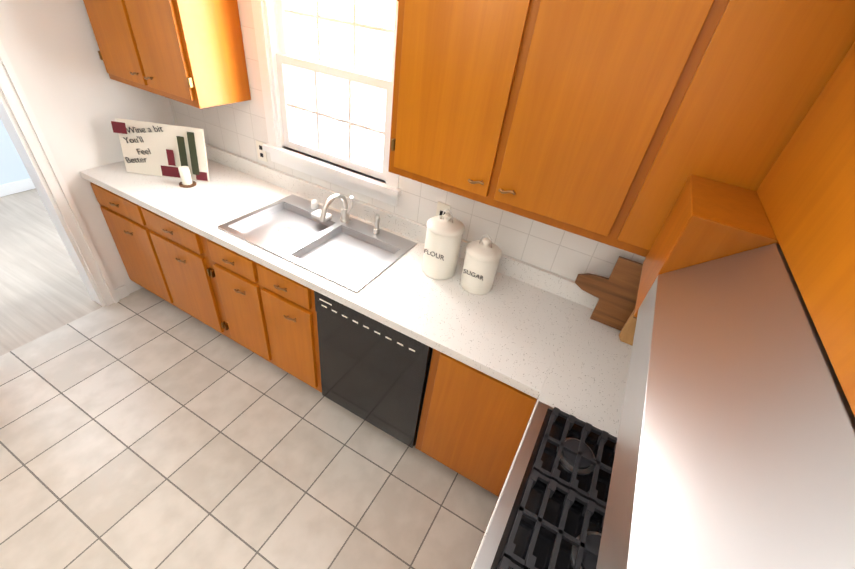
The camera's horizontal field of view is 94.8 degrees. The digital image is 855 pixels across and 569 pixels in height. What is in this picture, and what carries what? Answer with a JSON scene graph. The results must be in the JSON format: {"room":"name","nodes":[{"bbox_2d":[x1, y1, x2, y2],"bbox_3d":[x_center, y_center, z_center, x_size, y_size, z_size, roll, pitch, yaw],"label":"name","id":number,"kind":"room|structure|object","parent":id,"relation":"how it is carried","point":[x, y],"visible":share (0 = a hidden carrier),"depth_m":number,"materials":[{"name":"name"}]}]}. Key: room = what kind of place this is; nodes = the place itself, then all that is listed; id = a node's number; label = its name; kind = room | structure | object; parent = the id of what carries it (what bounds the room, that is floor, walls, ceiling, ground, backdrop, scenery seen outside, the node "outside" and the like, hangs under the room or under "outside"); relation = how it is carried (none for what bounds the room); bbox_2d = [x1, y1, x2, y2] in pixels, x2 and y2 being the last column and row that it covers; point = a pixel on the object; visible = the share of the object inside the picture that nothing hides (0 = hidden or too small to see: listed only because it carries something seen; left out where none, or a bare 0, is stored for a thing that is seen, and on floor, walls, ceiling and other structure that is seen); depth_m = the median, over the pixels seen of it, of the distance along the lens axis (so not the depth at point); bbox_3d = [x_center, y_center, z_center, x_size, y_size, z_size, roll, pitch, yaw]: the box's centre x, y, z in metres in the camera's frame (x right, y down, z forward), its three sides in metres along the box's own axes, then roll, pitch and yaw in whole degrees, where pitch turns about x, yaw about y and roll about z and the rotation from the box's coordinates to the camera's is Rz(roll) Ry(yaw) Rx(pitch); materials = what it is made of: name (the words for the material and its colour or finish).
{"room":"kitchen","nodes":[
{"label":"kitchen","id":0,"kind":"room"},
{"bbox_2d":[0,119,29,184],"bbox_3d":[-2.975,-1.487,2.563,2.180,2.600,5.200,23,39,19],"label":"wall","id":1,"kind":"structure","parent":0,"point":[12,168],"depth_m":3.62,"materials":[{"name":"white paint"}]},
{"bbox_2d":[0,178,34,196],"bbox_3d":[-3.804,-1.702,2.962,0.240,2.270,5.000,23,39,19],"label":"baseboard","id":2,"kind":"structure","parent":1,"relation":"in","point":[16,187],"depth_m":3.72,"materials":[{"name":"white wood"}]},
{"bbox_2d":[0,0,174,293],"bbox_3d":[-2.629,-0.369,1.229,0.120,2.500,3.940,23,39,19],"label":"wall","id":3,"kind":"structure","parent":0,"point":[79,99],"depth_m":2.16,"materials":[{"name":"white paint"}]},
{"bbox_2d":[0,40,118,306],"bbox_3d":[-2.296,-0.555,1.864,0.148,2.115,0.800,23,39,19],"label":"door frame","id":4,"kind":"structure","parent":3,"relation":"attached to","point":[23,128],"depth_m":2.20,"materials":[{"name":"white wood"}]},
{"bbox_2d":[114,285,128,299],"bbox_3d":[-0.010,1.681,0.862,6.200,0.300,3.700,23,39,19],"label":"baseboard","id":5,"kind":"structure","parent":3,"relation":"attached to","point":[121,292],"depth_m":2.77,"materials":[{"name":"white"}]},
{"bbox_2d":[0,188,497,568],"bbox_3d":[-0.531,0.981,2.024,8.620,0.100,5.820,23,39,19],"label":"floor","id":6,"kind":"structure","parent":0,"point":[142,428],"depth_m":1.99,"materials":[{"name":"tile"}]},
{"bbox_2d":[90,182,169,302],"bbox_3d":[-1.718,-0.346,2.740,0.498,0.872,0.626,23,39,19],"label":"base cabinet","id":7,"kind":"object","parent":6,"relation":"on","point":[123,220],"depth_m":2.45,"materials":[{"name":"brown wood"}]},
{"bbox_2d":[134,203,225,335],"bbox_3d":[-1.283,-0.159,2.578,0.502,0.872,0.626,23,39,19],"label":"base cabinet","id":8,"kind":"object","parent":6,"relation":"on","point":[177,249],"depth_m":2.29,"materials":[{"name":"brown wood"}]},
{"bbox_2d":[198,234,269,361],"bbox_3d":[-0.901,0.005,2.436,0.378,0.872,0.626,23,39,19],"label":"base cabinet","id":9,"kind":"object","parent":6,"relation":"on","point":[235,285],"depth_m":2.15,"materials":[{"name":"brown wood"}]},
{"bbox_2d":[254,261,321,392],"bbox_3d":[-0.574,0.144,2.314,0.372,0.872,0.626,23,39,19],"label":"base cabinet","id":10,"kind":"object","parent":6,"relation":"on","point":[289,314],"depth_m":2.02,"materials":[{"name":"brown wood"}]},
{"bbox_2d":[314,291,432,447],"bbox_3d":[-0.157,0.337,2.144,0.598,0.868,0.605,23,39,19],"label":"dishwasher","id":11,"kind":"object","parent":6,"relation":"on","point":[375,373],"visible":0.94,"depth_m":1.85,"materials":[{"name":"black plastic"}]},
{"bbox_2d":[415,349,536,496],"bbox_3d":[0.327,0.530,1.978,0.486,0.872,0.626,23,39,19],"label":"base cabinet","id":12,"kind":"object","parent":6,"relation":"on","point":[473,424],"depth_m":1.68,"materials":[{"name":"brown wood"}]},
{"bbox_2d":[80,143,631,434],"bbox_3d":[-0.366,-0.182,1.942,3.489,0.136,0.660,23,39,19],"label":"countertop","id":13,"kind":"structure","parent":12,"relation":"on","point":[538,334],"depth_m":1.75,"materials":[{"name":"stone"}]},
{"bbox_2d":[111,118,209,181],"bbox_3d":[-1.542,-0.781,2.302,0.480,0.298,0.068,6,37,-3],"label":"sign","id":14,"kind":"object","parent":13,"relation":"on","point":[157,149],"visible":1,"depth_m":2.29,"materials":[{"name":"beige"}]},
{"bbox_2d":[178,166,195,187],"bbox_3d":[-1.408,-0.630,2.291,0.090,0.103,0.090,23,39,19],"label":"candle","id":15,"kind":"object","parent":13,"relation":"on","point":[186,178],"visible":1,"depth_m":2.28,"materials":[{"name":"white wax"}]},
{"bbox_2d":[311,199,317,208],"bbox_3d":[-0.647,-0.461,2.245,0.040,0.053,0.040,23,39,19],"label":"soap dispenser","id":16,"kind":"object","parent":13,"relation":"on","point":[314,205],"visible":1,"depth_m":2.23,"materials":[{"name":"white plastic"}]},
{"bbox_2d":[217,194,416,292],"bbox_3d":[-0.562,-0.239,2.049,0.870,0.044,0.520,23,39,19],"label":"sink basin","id":17,"kind":"object","parent":13,"relation":"in","point":[354,255],"visible":0.94,"depth_m":2.05,"materials":[{"name":"silver metal"}]},
{"bbox_2d":[311,209,331,221],"bbox_3d":[-0.584,-0.380,2.168,0.100,0.029,0.070,23,39,19],"label":"soap dish","id":18,"kind":"object","parent":17,"relation":"on","point":[316,214],"visible":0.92,"depth_m":2.15,"materials":[{"name":"white ceramic"}]},
{"bbox_2d":[373,214,379,233],"bbox_3d":[-0.270,-0.323,2.089,0.034,0.107,0.034,23,39,19],"label":"sprayer","id":19,"kind":"object","parent":17,"relation":"on","point":[376,229],"visible":1,"depth_m":2.08,"materials":[{"name":"silver metal"}]},
{"bbox_2d":[319,193,352,222],"bbox_3d":[-0.471,-0.382,2.066,0.096,0.182,0.225,23,39,19],"label":"faucet","id":20,"kind":"object","parent":13,"relation":"on","point":[345,211],"visible":1,"depth_m":2.07,"materials":[{"name":"silver metal"}]},
{"bbox_2d":[422,209,464,279],"bbox_3d":[0.073,-0.200,1.823,0.174,0.328,0.174,23,39,19],"label":"flour canister","id":21,"kind":"object","parent":13,"relation":"on","point":[444,235],"visible":1,"depth_m":1.77,"materials":[{"name":"white ceramic"}]},
{"bbox_2d":[460,234,501,294],"bbox_3d":[0.244,-0.106,1.773,0.160,0.278,0.160,23,39,19],"label":"sugar canister","id":22,"kind":"object","parent":13,"relation":"on","point":[481,261],"visible":1,"depth_m":1.73,"materials":[{"name":"white ceramic"}]},
{"bbox_2d":[574,256,641,330],"bbox_3d":[0.914,0.084,1.630,0.600,0.305,0.069,23,39,19],"label":"cutting board","id":23,"kind":"object","parent":13,"relation":"on","point":[615,292],"visible":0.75,"depth_m":1.67,"materials":[{"name":"brown wood"}]},
{"bbox_2d":[619,309,636,345],"bbox_3d":[0.940,0.078,1.538,0.210,0.429,0.108,23,39,19],"label":"paddle cutting board","id":24,"kind":"object","parent":13,"relation":"on","point":[626,333],"visible":0.11,"depth_m":1.63,"materials":[{"name":"brown wood"}]},
{"bbox_2d":[470,395,617,568],"bbox_3d":[0.295,0.927,0.677,0.693,0.040,1.630,23,39,19],"label":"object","id":25,"kind":"structure","parent":12,"relation":"on","point":[545,401],"depth_m":1.21,"materials":[{"name":"stone"}]},
{"bbox_2d":[473,401,616,568],"bbox_3d":[0.494,0.719,0.950,0.692,0.095,0.802,23,39,19],"label":"cooktop","id":26,"kind":"object","parent":25,"relation":"in","point":[550,510],"visible":0.54,"depth_m":1.06,"materials":[{"name":"black metal"}]},
{"bbox_2d":[237,0,384,182],"bbox_3d":[1.087,-0.089,1.587,6.320,2.500,0.120,23,39,19],"label":"wall","id":27,"kind":"structure","parent":0,"point":[348,169],"depth_m":2.17,"materials":[{"name":"white paint"}]},
{"bbox_2d":[251,0,401,205],"bbox_3d":[-0.469,-1.037,1.952,0.940,1.085,0.165,23,39,19],"label":"kitchen window","id":28,"kind":"structure","parent":27,"relation":"in","point":[276,59],"depth_m":2.06,"materials":[{"name":"white wood"}]},
{"bbox_2d":[169,0,645,280],"bbox_3d":[0.303,-0.339,1.850,4.600,2.200,0.006,23,39,19],"label":"wall tile","id":29,"kind":"structure","parent":27,"relation":"attached to","point":[239,128],"depth_m":1.97,"materials":[{"name":"white tile"}]},
{"bbox_2d":[256,140,266,161],"bbox_3d":[-1.007,-0.808,2.387,0.072,0.115,0.006,23,39,19],"label":"outlet","id":30,"kind":"object","parent":29,"relation":"attached to","point":[262,154],"visible":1,"depth_m":2.39,"materials":[{"name":"white plastic"}]},
{"bbox_2d":[436,202,450,215],"bbox_3d":[0.076,-0.353,1.978,0.070,0.115,0.006,23,39,19],"label":"outlet","id":31,"kind":"object","parent":29,"relation":"attached to","point":[441,207],"visible":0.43,"depth_m":1.96,"materials":[{"name":"white plastic"}]},
{"bbox_2d":[633,41,854,416],"bbox_3d":[0.797,-0.103,0.673,0.538,0.804,1.471,23,39,19],"label":"upper cabinet","id":32,"kind":"object","parent":29,"relation":"attached to","point":[798,205],"visible":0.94,"depth_m":0.80,"materials":[{"name":"brown wood"}]},
{"bbox_2d":[596,243,854,568],"bbox_3d":[0.594,0.251,0.584,0.506,0.293,0.773,23,39,19],"label":"range hood","id":33,"kind":"object","parent":32,"relation":"attached to","point":[735,446],"visible":0.85,"depth_m":0.51,"materials":[{"name":"silver metal"}]},
{"label":"outside","id":34,"kind":"structure","parent":0,"visible":0},
{"bbox_2d":[286,0,394,169],"bbox_3d":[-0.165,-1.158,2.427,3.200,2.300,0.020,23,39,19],"label":"window panes","id":35,"kind":"structure","parent":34,"point":[375,49],"depth_m":2.55,"materials":[{"name":"clear glass"}]}
]}

